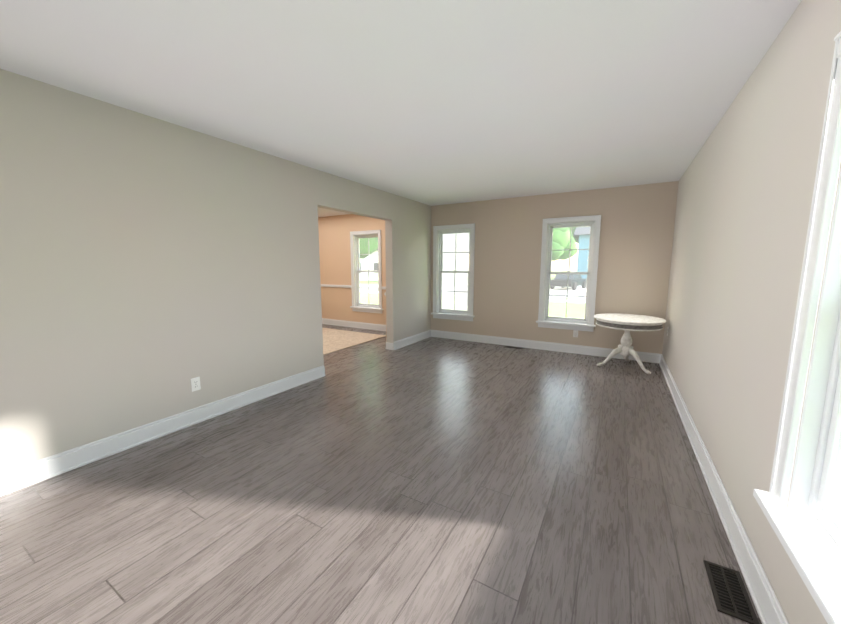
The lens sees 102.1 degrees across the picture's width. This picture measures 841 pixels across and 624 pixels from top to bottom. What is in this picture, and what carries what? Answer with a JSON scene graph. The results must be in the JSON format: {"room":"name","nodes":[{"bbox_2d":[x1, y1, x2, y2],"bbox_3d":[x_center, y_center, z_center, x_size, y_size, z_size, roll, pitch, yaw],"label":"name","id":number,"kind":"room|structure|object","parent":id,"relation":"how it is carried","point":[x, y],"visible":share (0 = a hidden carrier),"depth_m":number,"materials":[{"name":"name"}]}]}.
{"room":"empty living room","nodes":[
{"label":"empty living room","id":0,"kind":"room"},
{"bbox_2d":[0,69,430,472],"bbox_3d":[-1.772,-0.307,3.193,0.130,2.440,7.584,4,9,30],"label":"wall","id":1,"kind":"structure","parent":0,"point":[151,267],"depth_m":2.56,"materials":[{"name":"beige paint"}]},
{"bbox_2d":[0,365,325,496],"bbox_3d":[-2.364,0.991,2.183,0.028,0.135,4.700,4,9,30],"label":"baseboard","id":2,"kind":"structure","parent":1,"relation":"attached to","point":[24,476],"depth_m":2.55,"materials":[{"name":"white wood"}]},
{"bbox_2d":[191,377,200,391],"bbox_3d":[-1.924,0.618,2.914,0.008,0.114,0.070,4,9,30],"label":"electrical outlet","id":3,"kind":"object","parent":1,"relation":"attached to","point":[195,384],"visible":1,"depth_m":2.91,"materials":[{"name":"white plastic"}]},
{"bbox_2d":[324,342,392,366],"bbox_3d":[-0.872,0.640,4.879,0.130,0.115,1.500,4,9,30],"label":"baseboard","id":4,"kind":"structure","parent":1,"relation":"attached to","point":[389,346],"depth_m":5.51,"materials":[{"name":"white wood"}]},
{"bbox_2d":[393,330,430,349],"bbox_3d":[-0.110,0.477,6.017,0.028,0.135,1.254,4,9,30],"label":"baseboard","id":5,"kind":"structure","parent":1,"relation":"attached to","point":[401,343],"depth_m":5.93,"materials":[{"name":"white wood"}]},
{"bbox_2d":[319,207,386,341],"bbox_3d":[-0.816,-0.543,4.953,0.006,2.440,3.554,4,9,30],"label":"wall","id":6,"kind":"structure","parent":0,"point":[385,270],"depth_m":5.38,"materials":[{"name":"beige paint"}]},
{"bbox_2d":[0,324,761,623],"bbox_3d":[-1.696,0.957,3.394,7.609,0.120,7.714,4,9,30],"label":"floor","id":7,"kind":"structure","parent":0,"point":[433,480],"depth_m":1.88,"materials":[{"name":"laminate"}]},
{"bbox_2d":[322,328,385,354],"bbox_3d":[-2.132,0.516,6.187,2.150,0.012,2.200,4,9,30],"label":"dining rug","id":8,"kind":"object","parent":7,"relation":"on","point":[334,340],"visible":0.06,"depth_m":6.32,"materials":[{"name":"beige carpet"}]},
{"bbox_2d":[505,346,522,348],"bbox_3d":[1.560,0.590,5.665,0.300,0.006,0.105,4,9,30],"label":"floor vent","id":9,"kind":"object","parent":7,"relation":"in","point":[514,347],"visible":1,"depth_m":5.65,"materials":[{"name":"brown metal"}]},
{"bbox_2d":[594,313,665,373],"bbox_3d":[2.735,0.406,4.519,0.816,0.675,0.816,4,9,30],"label":"round pedestal table","id":10,"kind":"object","parent":7,"relation":"on","point":[627,323],"visible":0.98,"depth_m":4.38,"materials":[{"name":"white wood"}]},
{"bbox_2d":[704,560,758,623],"bbox_3d":[1.286,1.159,1.417,0.122,0.006,0.265,4,9,30],"label":"floor vent","id":11,"kind":"object","parent":7,"relation":"in","point":[730,594],"visible":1,"depth_m":1.40,"materials":[{"name":"brown metal"}]},
{"bbox_2d":[0,0,801,216],"bbox_3d":[-1.696,-1.580,3.054,7.609,0.120,7.714,4,9,30],"label":"ceiling","id":12,"kind":"structure","parent":0,"point":[435,102],"depth_m":1.99,"materials":[{"name":"paint"}]},
{"bbox_2d":[318,181,678,353],"bbox_3d":[0.213,-0.747,6.471,7.609,2.440,0.130,4,9,30],"label":"wall","id":13,"kind":"structure","parent":0,"point":[636,243],"depth_m":5.45,"materials":[{"name":"beige paint"}]},
{"bbox_2d":[322,318,385,330],"bbox_3d":[-1.464,0.278,7.502,3.560,0.135,0.028,4,9,30],"label":"baseboard","id":14,"kind":"structure","parent":13,"relation":"attached to","point":[369,326],"depth_m":7.49,"materials":[{"name":"white wood"}]},
{"bbox_2d":[350,230,382,313],"bbox_3d":[-1.126,-0.844,7.205,0.854,1.707,0.190,4,9,30],"label":"dining room window","id":15,"kind":"structure","parent":13,"relation":"in","point":[356,287],"depth_m":7.27,"materials":[{"name":"white"}]},
{"bbox_2d":[431,223,474,320],"bbox_3d":[0.611,-0.709,6.202,0.854,1.707,0.190,4,9,30],"label":"window","id":16,"kind":"structure","parent":13,"relation":"in","point":[438,312],"depth_m":6.25,"materials":[{"name":"white"}]},
{"bbox_2d":[431,330,660,362],"bbox_3d":[1.767,0.528,5.636,3.659,0.135,0.028,4,9,30],"label":"baseboard","id":17,"kind":"structure","parent":13,"relation":"attached to","point":[592,351],"depth_m":5.51,"materials":[{"name":"white wood"}]},
{"bbox_2d":[536,215,600,331],"bbox_3d":[2.274,-0.580,5.241,0.854,1.707,0.190,4,9,30],"label":"window","id":18,"kind":"structure","parent":13,"relation":"in","point":[545,318],"depth_m":5.25,"materials":[{"name":"white"}]},
{"bbox_2d":[573,330,577,337],"bbox_3d":[2.395,0.335,5.253,0.070,0.114,0.008,4,9,30],"label":"electrical outlet","id":19,"kind":"object","parent":13,"relation":"attached to","point":[575,333],"visible":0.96,"depth_m":5.25,"materials":[{"name":"white plastic"}]},
{"bbox_2d":[662,0,840,623],"bbox_3d":[1.502,-0.053,1.302,0.130,2.440,7.584,4,9,30],"label":"wall","id":20,"kind":"structure","parent":0,"point":[730,190],"depth_m":1.69,"materials":[{"name":"beige paint"}]},
{"bbox_2d":[659,354,788,623],"bbox_3d":[1.466,1.076,1.551,0.028,0.135,7.454,4,9,30],"label":"baseboard","id":21,"kind":"structure","parent":20,"relation":"attached to","point":[769,609],"depth_m":1.67,"materials":[{"name":"white wood"}]},
{"bbox_2d":[753,31,840,623],"bbox_3d":[0.954,0.064,0.439,0.190,1.707,1.779,4,9,30],"label":"window","id":22,"kind":"structure","parent":20,"relation":"in","point":[806,525],"depth_m":1.13,"materials":[{"name":"white wood"}]},
{"bbox_3d":[-3.978,-0.778,6.704,0.130,2.440,3.684,4,9,30],"label":"wall","id":23,"kind":"structure","parent":0,"visible":0},
{"bbox_2d":[321,284,350,287],"bbox_3d":[-2.249,-0.608,7.843,1.743,0.060,0.032,4,9,30],"label":"trim","id":24,"kind":"structure","parent":23,"relation":"attached to","point":[341,286],"depth_m":7.61,"materials":[{"name":"white wood"}]},
{"label":"outside","id":25,"kind":"structure","parent":0,"visible":0},
{"bbox_2d":[360,271,584,318],"bbox_3d":[25.071,-3.714,43.051,240.000,0.300,220.000,4,9,30],"label":"lawn","id":26,"kind":"structure","parent":25,"point":[572,314],"depth_m":17.48,"materials":[{"name":"green plant"}]},
{"bbox_2d":[359,238,377,258],"bbox_3d":[-4.356,-3.215,14.110,5.716,6.403,5.556,4,9,30],"label":"tree","id":27,"kind":"object","parent":26,"relation":"on","point":[364,240],"depth_m":13.32,"materials":[{"name":"green plant"}]},
{"bbox_2d":[359,234,457,280],"bbox_3d":[-2.176,-7.758,47.435,13.000,6.550,10.000,4,9,30],"label":"house","id":28,"kind":"structure","parent":26,"relation":"on","point":[362,277],"depth_m":45.15,"materials":[{"name":"white"}]},
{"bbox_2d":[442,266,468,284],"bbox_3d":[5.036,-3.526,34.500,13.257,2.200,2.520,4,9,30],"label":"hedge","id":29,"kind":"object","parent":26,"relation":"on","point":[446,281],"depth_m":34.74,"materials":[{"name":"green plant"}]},
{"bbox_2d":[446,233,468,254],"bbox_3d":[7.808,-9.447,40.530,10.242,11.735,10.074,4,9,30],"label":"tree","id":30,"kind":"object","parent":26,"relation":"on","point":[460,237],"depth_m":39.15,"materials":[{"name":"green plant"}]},
{"bbox_2d":[455,283,467,305],"bbox_3d":[2.026,-0.751,15.571,0.660,1.070,0.830,4,9,30],"label":"trash bin","id":31,"kind":"object","parent":26,"relation":"on","point":[456,285],"depth_m":15.26,"materials":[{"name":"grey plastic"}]},
{"bbox_2d":[360,290,584,302],"bbox_3d":[10.017,-0.445,17.424,240.000,0.030,1.200,4,9,30],"label":"sidewalk","id":32,"kind":"structure","parent":26,"relation":"on","point":[561,300],"depth_m":18.71,"materials":[{"name":"concrete"}]},
{"bbox_2d":[360,284,585,298],"bbox_3d":[12.484,-1.002,21.621,240.000,0.020,6.000,4,9,30],"label":"street","id":33,"kind":"structure","parent":26,"relation":"on","point":[557,292],"depth_m":24.58,"materials":[{"name":"grey asphalt"}]},
{"bbox_2d":[552,228,576,260],"bbox_3d":[12.024,-5.451,31.696,4.653,6.161,4.237,4,9,30],"label":"tree","id":34,"kind":"object","parent":26,"relation":"on","point":[563,243],"depth_m":30.02,"materials":[{"name":"green plant"}]},
{"bbox_2d":[550,286,585,291],"bbox_3d":[13.754,-2.240,30.868,3.200,0.015,11.400,4,9,30],"label":"driveway","id":35,"kind":"structure","parent":26,"relation":"on","point":[569,288],"depth_m":27.84,"materials":[{"name":"concrete"}]},
{"bbox_2d":[550,274,586,289],"bbox_3d":[12.395,-2.650,28.459,1.940,1.412,4.400,6,10,40],"label":"parked car","id":36,"kind":"object","parent":35,"relation":"on","point":[578,278],"depth_m":27.27,"materials":[{"name":"black paint"}]},
{"bbox_2d":[574,226,589,278],"bbox_3d":[24.757,-6.959,36.962,13.900,7.750,11.000,4,9,30],"label":"house","id":37,"kind":"structure","parent":26,"relation":"on","point":[583,231],"depth_m":35.77,"materials":[{"name":"blue"}]}
]}

